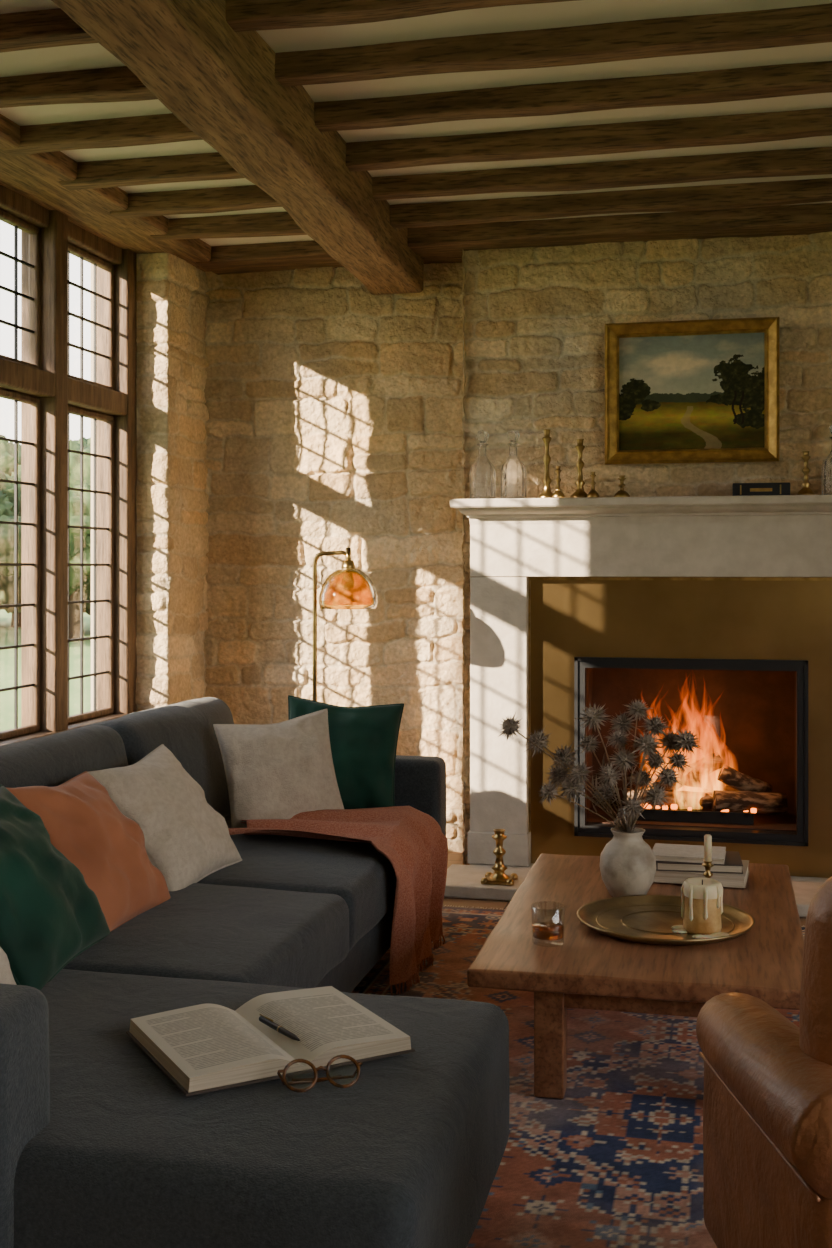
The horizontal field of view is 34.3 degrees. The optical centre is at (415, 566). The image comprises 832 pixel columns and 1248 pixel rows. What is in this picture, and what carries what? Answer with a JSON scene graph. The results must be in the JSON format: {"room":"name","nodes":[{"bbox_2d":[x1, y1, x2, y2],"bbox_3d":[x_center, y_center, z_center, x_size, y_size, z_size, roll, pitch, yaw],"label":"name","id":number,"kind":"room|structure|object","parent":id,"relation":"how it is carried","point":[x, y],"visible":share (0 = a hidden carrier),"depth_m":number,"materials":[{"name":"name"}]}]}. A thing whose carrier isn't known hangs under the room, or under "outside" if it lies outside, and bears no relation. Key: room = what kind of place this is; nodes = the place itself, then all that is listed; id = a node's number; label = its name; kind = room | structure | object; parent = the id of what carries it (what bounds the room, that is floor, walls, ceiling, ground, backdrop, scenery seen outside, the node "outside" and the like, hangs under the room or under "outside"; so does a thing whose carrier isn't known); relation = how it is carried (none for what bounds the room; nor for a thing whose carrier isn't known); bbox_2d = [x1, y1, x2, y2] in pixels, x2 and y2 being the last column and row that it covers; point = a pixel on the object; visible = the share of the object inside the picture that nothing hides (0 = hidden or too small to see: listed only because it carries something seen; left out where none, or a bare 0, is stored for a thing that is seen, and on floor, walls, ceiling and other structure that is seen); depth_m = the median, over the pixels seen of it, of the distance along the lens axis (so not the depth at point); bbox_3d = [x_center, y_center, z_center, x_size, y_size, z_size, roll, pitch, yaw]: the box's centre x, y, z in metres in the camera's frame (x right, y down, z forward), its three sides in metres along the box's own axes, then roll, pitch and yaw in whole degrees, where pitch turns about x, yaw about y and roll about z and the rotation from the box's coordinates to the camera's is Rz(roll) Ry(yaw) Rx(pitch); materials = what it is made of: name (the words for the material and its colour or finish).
{"room":"traditional dwelling","nodes":[
{"label":"traditional dwelling","id":0,"kind":"room"},
{"bbox_2d":[91,264,93,710],"bbox_3d":[-2.102,-0.083,2.918,0.400,2.865,8.150,0,0,13],"label":"wall","id":1,"kind":"structure","parent":0,"point":[92,265],"depth_m":6.33,"materials":[{"name":"paint"}]},
{"bbox_2d":[0,185,136,745],"bbox_3d":[-1.623,-0.350,5.122,0.170,2.240,2.340,0,0,13],"label":"window","id":2,"kind":"structure","parent":1,"relation":"in","point":[45,388],"depth_m":5.56,"materials":[{"name":"brown wood"}]},
{"bbox_2d":[135,251,209,710],"bbox_3d":[-1.177,-0.090,6.453,0.225,2.880,0.506,0,0,13],"label":"stone wall","id":3,"kind":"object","parent":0,"point":[172,564],"visible":0.62,"depth_m":6.24,"materials":[{"name":"stone"}]},
{"bbox_2d":[203,263,462,852],"bbox_3d":[-0.391,-0.090,6.511,1.390,2.880,0.052,0,0,13],"label":"stone wall","id":4,"kind":"structure","parent":0,"point":[334,405],"depth_m":6.51,"materials":[{"name":"stone"}]},
{"bbox_2d":[0,0,831,245],"bbox_3d":[0.498,-1.583,2.399,5.700,0.135,8.300,0,0,13],"label":"ceiling","id":5,"kind":"structure","parent":0,"point":[589,12],"depth_m":4.20,"materials":[{"name":"paint"}]},
{"bbox_2d":[0,113,210,270],"bbox_3d":[-1.998,-1.530,2.836,0.454,0.176,7.849,0,0,13],"label":"beam","id":6,"kind":"structure","parent":5,"relation":"attached to","point":[36,177],"depth_m":5.37,"materials":[{"name":"brown wood"}]},
{"bbox_2d":[51,0,419,295],"bbox_3d":[-0.796,-1.445,2.612,0.281,0.342,7.707,0,0,11],"label":"beam","id":7,"kind":"structure","parent":5,"relation":"attached to","point":[188,55],"depth_m":4.00,"materials":[{"name":"brown wood"}]},
{"bbox_2d":[0,0,831,274],"bbox_3d":[0.672,-1.500,2.594,5.066,0.158,7.259,0,0,13],"label":"ceiling joists","id":8,"kind":"object","parent":5,"relation":"attached to","point":[729,210],"depth_m":4.59,"materials":[{"name":"brown wood"}]},
{"bbox_2d":[461,251,466,864],"bbox_3d":[0.245,-0.090,6.227,0.024,2.880,0.290,0,0,13],"label":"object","id":9,"kind":"object","parent":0,"point":[463,773],"depth_m":6.10,"materials":[{"name":"beige stone"}]},
{"bbox_2d":[462,521,470,864],"bbox_3d":[0.289,0.570,6.098,0.160,1.560,0.041,0,0,13],"label":"chimney breast","id":10,"kind":"object","parent":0,"point":[466,550],"depth_m":6.11,"materials":[{"name":"beige stone"}]},
{"bbox_2d":[442,852,804,925],"bbox_3d":[0.498,1.410,2.399,5.700,0.120,8.300,0,0,13],"label":"floor","id":11,"kind":"structure","parent":0,"point":[453,857],"depth_m":5.43,"materials":[{"name":"brown wood"}]},
{"bbox_2d":[313,548,377,700],"bbox_3d":[-0.355,0.635,5.621,0.397,1.430,0.260,0,0,13],"label":"floor lamp","id":12,"kind":"object","parent":11,"relation":"on","point":[347,587],"visible":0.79,"depth_m":5.54,"materials":[{"name":"orange glass"}]},
{"bbox_2d":[352,905,803,1247],"bbox_3d":[0.596,1.343,3.280,2.503,0.014,3.862,0,0,13],"label":"rug","id":13,"kind":"object","parent":11,"relation":"on","point":[616,1161],"visible":0.15,"depth_m":3.23,"materials":[{"name":"fabric"}]},
{"bbox_2d":[0,698,509,1247],"bbox_3d":[-0.560,0.912,3.696,1.858,0.848,3.218,0,0,13],"label":"sectional sofa","id":14,"kind":"object","parent":13,"relation":"on","point":[99,1148],"visible":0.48,"depth_m":2.39,"materials":[{"name":"grey fabric"}]},
{"bbox_2d":[0,947,16,984],"bbox_3d":[-1.007,0.753,2.703,0.287,0.368,0.424,0,0,25],"label":"throw pillow","id":15,"kind":"object","parent":14,"relation":"on","point":[6,977],"visible":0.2,"depth_m":2.81,"materials":[{"name":"beige fabric"}]},
{"bbox_2d":[0,784,110,989],"bbox_3d":[-0.923,0.739,3.120,0.310,0.398,0.490,0,0,9],"label":"throw pillow","id":16,"kind":"object","parent":14,"relation":"on","point":[49,914],"visible":0.89,"depth_m":3.04,"materials":[{"name":"fabric"}]},
{"bbox_2d":[7,771,170,931],"bbox_3d":[-0.846,0.743,3.533,0.300,0.389,0.477,0,0,13],"label":"throw pillow","id":17,"kind":"object","parent":14,"relation":"on","point":[81,820],"visible":0.73,"depth_m":3.44,"materials":[{"name":"fabric"}]},
{"bbox_2d":[88,744,241,892],"bbox_3d":[-0.738,0.747,4.004,0.316,0.381,0.450,0,0,13],"label":"throw pillow","id":18,"kind":"object","parent":14,"relation":"on","point":[187,840],"visible":0.77,"depth_m":3.90,"materials":[{"name":"beige fabric"}]},
{"bbox_2d":[126,986,414,1096],"bbox_3d":[-0.283,0.889,2.573,0.445,0.034,0.358,0,0,-29],"label":"open book","id":19,"kind":"object","parent":14,"relation":"on","point":[201,1048],"visible":1,"depth_m":2.52,"materials":[{"name":"beige paper"}]},
{"bbox_2d":[259,1014,299,1040],"bbox_3d":[-0.258,0.873,2.555,0.013,0.016,0.154,0,0,-35],"label":"pen","id":20,"kind":"object","parent":19,"relation":"on","point":[267,1021],"visible":1,"depth_m":2.55,"materials":[{"name":"black plastic"}]},
{"bbox_2d":[213,709,343,827],"bbox_3d":[-0.472,0.724,4.724,0.455,0.429,0.212,0,0,-17],"label":"throw pillow","id":21,"kind":"object","parent":14,"relation":"on","point":[285,769],"visible":0.78,"depth_m":4.67,"materials":[{"name":"beige fabric"}]},
{"bbox_2d":[277,1055,362,1092],"bbox_3d":[-0.169,0.887,2.367,0.151,0.057,0.071,0,0,-15],"label":"eyeglasses","id":22,"kind":"object","parent":14,"relation":"on","point":[358,1065],"visible":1,"depth_m":2.35,"materials":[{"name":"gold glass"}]},
{"bbox_2d":[228,806,447,995],"bbox_3d":[-0.295,1.093,4.581,0.730,0.509,0.705,0,0,13],"label":"throw blanket","id":23,"kind":"object","parent":14,"relation":"on","point":[412,840],"visible":0.96,"depth_m":4.46,"materials":[{"name":"fabric"}]},
{"bbox_2d":[288,695,403,808],"bbox_3d":[-0.277,0.704,4.979,0.457,0.450,0.194,0,0,5],"label":"throw pillow","id":24,"kind":"object","parent":14,"relation":"on","point":[364,739],"visible":0.56,"depth_m":4.93,"materials":[{"name":"fabric"}]},
{"bbox_2d":[467,854,803,1098],"bbox_3d":[0.696,1.171,3.990,0.851,0.328,1.415,0,0,13],"label":"coffee table","id":25,"kind":"object","parent":13,"relation":"on","point":[586,968],"visible":0.66,"depth_m":3.47,"materials":[{"name":"brown wood"}]},
{"bbox_2d":[533,922,563,939],"bbox_3d":[0.353,0.956,3.612,0.092,0.101,0.092,0,0,13],"label":"whiskey","id":26,"kind":"object","parent":25,"relation":"on","point":[542,930],"visible":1,"depth_m":3.58,"materials":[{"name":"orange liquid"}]},
{"bbox_2d":[599,827,655,896],"bbox_3d":[0.647,0.904,4.125,0.172,0.203,0.172,0,0,13],"label":"ceramic vase","id":27,"kind":"object","parent":25,"relation":"on","point":[627,866],"visible":0.94,"depth_m":4.07,"materials":[{"name":"beige ceramic"}]},
{"bbox_2d":[499,699,700,832],"bbox_3d":[0.562,0.673,4.147,0.628,0.546,0.260,0,0,13],"label":"bouquet","id":28,"kind":"object","parent":27,"relation":"in","point":[571,783],"visible":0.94,"depth_m":4.12,"materials":[{"name":"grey plant"}]},
{"bbox_2d":[577,895,754,944],"bbox_3d":[0.702,0.995,3.809,0.494,0.022,0.494,0,0,13],"label":"brass tray","id":29,"kind":"object","parent":25,"relation":"on","point":[649,919],"visible":0.86,"depth_m":3.83,"materials":[{"name":"gold metal"}]},
{"bbox_2d":[672,877,728,938],"bbox_3d":[0.777,0.931,3.698,0.142,0.140,0.150,0,0,-9],"label":"pillar candle","id":30,"kind":"object","parent":29,"relation":"on","point":[701,898],"visible":0.98,"depth_m":3.68,"materials":[{"name":"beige wax"}]},
{"bbox_2d":[652,843,748,887],"bbox_3d":[0.915,0.964,4.383,0.312,0.084,0.246,0,0,17],"label":"book stack","id":31,"kind":"object","parent":25,"relation":"on","point":[675,863],"visible":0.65,"depth_m":4.30,"materials":[{"name":"beige paper"}]},
{"bbox_2d":[702,832,713,877],"bbox_3d":[0.900,0.912,4.164,0.072,0.188,0.072,0,0,13],"label":"candlestick","id":32,"kind":"object","parent":25,"relation":"on","point":[707,864],"visible":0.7,"depth_m":4.16,"materials":[{"name":"beige wax"}]},
{"bbox_2d":[696,876,831,1247],"bbox_3d":[0.909,0.870,2.154,0.856,0.930,0.609,0,0,-5],"label":"leather armchair","id":33,"kind":"object","parent":13,"relation":"on","point":[767,1118],"visible":1,"depth_m":1.99,"materials":[{"name":"brown leather"}]},
{"bbox_2d":[444,863,827,916],"bbox_3d":[1.126,1.325,5.590,2.040,0.050,0.600,0,0,13],"label":"hearth","id":34,"kind":"object","parent":11,"relation":"on","point":[462,881],"visible":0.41,"depth_m":5.51,"materials":[{"name":"stone"}]},
{"bbox_2d":[480,829,517,885],"bbox_3d":[0.344,1.192,5.570,0.141,0.215,0.141,0,0,13],"label":"candlestick","id":35,"kind":"object","parent":34,"relation":"on","point":[499,877],"visible":1,"depth_m":5.55,"materials":[{"name":"gold metal"}]},
{"bbox_2d":[462,231,831,522],"bbox_3d":[1.703,-0.865,5.777,3.060,1.330,0.045,0,0,13],"label":"chimney breast","id":36,"kind":"object","parent":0,"point":[536,318],"depth_m":5.97,"materials":[{"name":"beige stone"}]},
{"bbox_3d":[2.538,-0.083,5.820,1.450,2.865,0.420,0,0,13],"label":"chimney","id":37,"kind":"object","parent":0,"visible":0},
{"bbox_2d":[450,495,831,877],"bbox_3d":[1.159,0.503,5.731,2.012,1.593,0.290,0,0,13],"label":"fireplace mantel","id":38,"kind":"object","parent":37,"relation":"attached to","point":[561,588],"visible":0.98,"depth_m":5.79,"materials":[{"name":"stone"}]},
{"bbox_2d":[469,430,495,498],"bbox_3d":[0.292,-0.448,5.934,0.118,0.310,0.118,0,0,13],"label":"decanter","id":39,"kind":"object","parent":38,"relation":"on","point":[482,474],"visible":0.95,"depth_m":5.89,"materials":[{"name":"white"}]},
{"bbox_2d":[500,429,526,497],"bbox_3d":[0.426,-0.448,5.914,0.118,0.310,0.118,0,0,13],"label":"decanter","id":40,"kind":"object","parent":38,"relation":"on","point":[513,474],"visible":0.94,"depth_m":5.87,"materials":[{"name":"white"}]},
{"bbox_2d":[538,429,552,497],"bbox_3d":[0.570,-0.446,5.881,0.080,0.305,0.080,0,0,13],"label":"candlestick","id":41,"kind":"object","parent":38,"relation":"on","point":[546,493],"visible":0.88,"depth_m":5.87,"materials":[{"name":"gold metal"}]},
{"bbox_2d":[552,466,564,497],"bbox_3d":[0.613,-0.363,5.810,0.056,0.140,0.056,0,0,13],"label":"candlestick","id":42,"kind":"object","parent":38,"relation":"on","point":[558,493],"visible":0.96,"depth_m":5.80,"materials":[{"name":"gold metal"}]},
{"bbox_2d":[570,439,587,497],"bbox_3d":[0.711,-0.423,5.849,0.084,0.260,0.084,0,0,13],"label":"candlestick","id":43,"kind":"object","parent":38,"relation":"on","point":[579,493],"visible":0.98,"depth_m":5.84,"materials":[{"name":"gold metal"}]},
{"bbox_2d":[587,472,598,496],"bbox_3d":[0.760,-0.350,5.797,0.054,0.115,0.054,0,0,13],"label":"candlestick","id":44,"kind":"object","parent":38,"relation":"on","point":[592,493],"visible":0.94,"depth_m":5.79,"materials":[{"name":"gold metal"}]},
{"bbox_2d":[614,475,629,496],"bbox_3d":[0.886,-0.343,5.809,0.072,0.100,0.072,0,0,13],"label":"candlestick","id":45,"kind":"object","parent":38,"relation":"on","point":[621,493],"visible":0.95,"depth_m":5.79,"materials":[{"name":"gold metal"}]},
{"bbox_2d":[732,483,789,495],"bbox_3d":[1.449,-0.321,5.671,0.232,0.056,0.157,0,0,13],"label":"book","id":46,"kind":"object","parent":38,"relation":"on","point":[739,489],"visible":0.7,"depth_m":5.60,"materials":[{"name":"black paper"}]},
{"bbox_2d":[797,451,814,494],"bbox_3d":[1.629,-0.388,5.639,0.076,0.190,0.076,0,0,13],"label":"candlestick","id":47,"kind":"object","parent":38,"relation":"on","point":[805,490],"visible":0.91,"depth_m":5.63,"materials":[{"name":"gold metal"}]},
{"bbox_2d":[821,424,831,494],"bbox_3d":[1.747,-0.448,5.612,0.118,0.310,0.118,0,0,13],"label":"decanter","id":48,"kind":"object","parent":38,"relation":"on","point":[826,469],"visible":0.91,"depth_m":5.58,"materials":[{"name":"clear glass"}]},
{"bbox_2d":[587,668,795,831],"bbox_3d":[1.233,0.773,6.053,1.015,0.824,0.490,0,0,13],"label":"firebox","id":49,"kind":"object","parent":37,"relation":"in","point":[748,717],"visible":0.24,"depth_m":6.20,"materials":[{"name":"black metal"},{"name":"glass"}]},
{"bbox_2d":[618,751,785,824],"bbox_3d":[1.268,0.966,5.996,0.716,0.294,0.265,0,0,13],"label":"log pile","id":50,"kind":"object","parent":49,"relation":"in","point":[746,796],"visible":0.72,"depth_m":5.91,"materials":[{"name":"brown wood"}]},
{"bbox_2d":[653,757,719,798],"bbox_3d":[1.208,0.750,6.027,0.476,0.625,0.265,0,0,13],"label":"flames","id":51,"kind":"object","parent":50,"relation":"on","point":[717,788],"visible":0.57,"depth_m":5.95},
{"bbox_2d":[605,317,778,464],"bbox_3d":[1.189,-0.757,5.839,0.739,0.615,0.055,0,0,13],"label":"framed landscape painting","id":52,"kind":"object","parent":37,"relation":"attached to","point":[687,391],"visible":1,"depth_m":5.84,"materials":[{"name":"gilded wood"},{"name":"oil paint"}]},
{"label":"outside","id":53,"kind":"structure","parent":0,"visible":0},
{"bbox_2d":[0,610,90,730],"bbox_3d":[-55.434,1.750,33.214,117.100,0.200,200.000,0,0,13],"label":"lawn","id":54,"kind":"structure","parent":53,"point":[6,631],"depth_m":21.32,"materials":[{"name":"green plant"}]},
{"bbox_2d":[0,435,20,626],"bbox_3d":[-10.835,-0.964,37.413,5.914,5.460,4.756,0,0,13],"label":"tree","id":55,"kind":"object","parent":54,"relation":"on","point":[6,448],"visible":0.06,"depth_m":37.11,"materials":[{"name":"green plant"}]},
{"bbox_2d":[0,439,90,638],"bbox_3d":[-7.618,-0.598,30.288,5.206,4.729,4.249,0,0,-33],"label":"tree","id":56,"kind":"object","parent":54,"relation":"on","point":[6,507],"visible":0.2,"depth_m":29.30,"materials":[{"name":"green plant"}]},
{"bbox_2d":[0,437,90,614],"bbox_3d":[-8.692,-0.758,34.120,5.750,5.048,3.523,0,0,-7],"label":"tree","id":57,"kind":"object","parent":54,"relation":"on","point":[6,488],"visible":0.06,"depth_m":33.14,"materials":[{"name":"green plant"}]}
]}

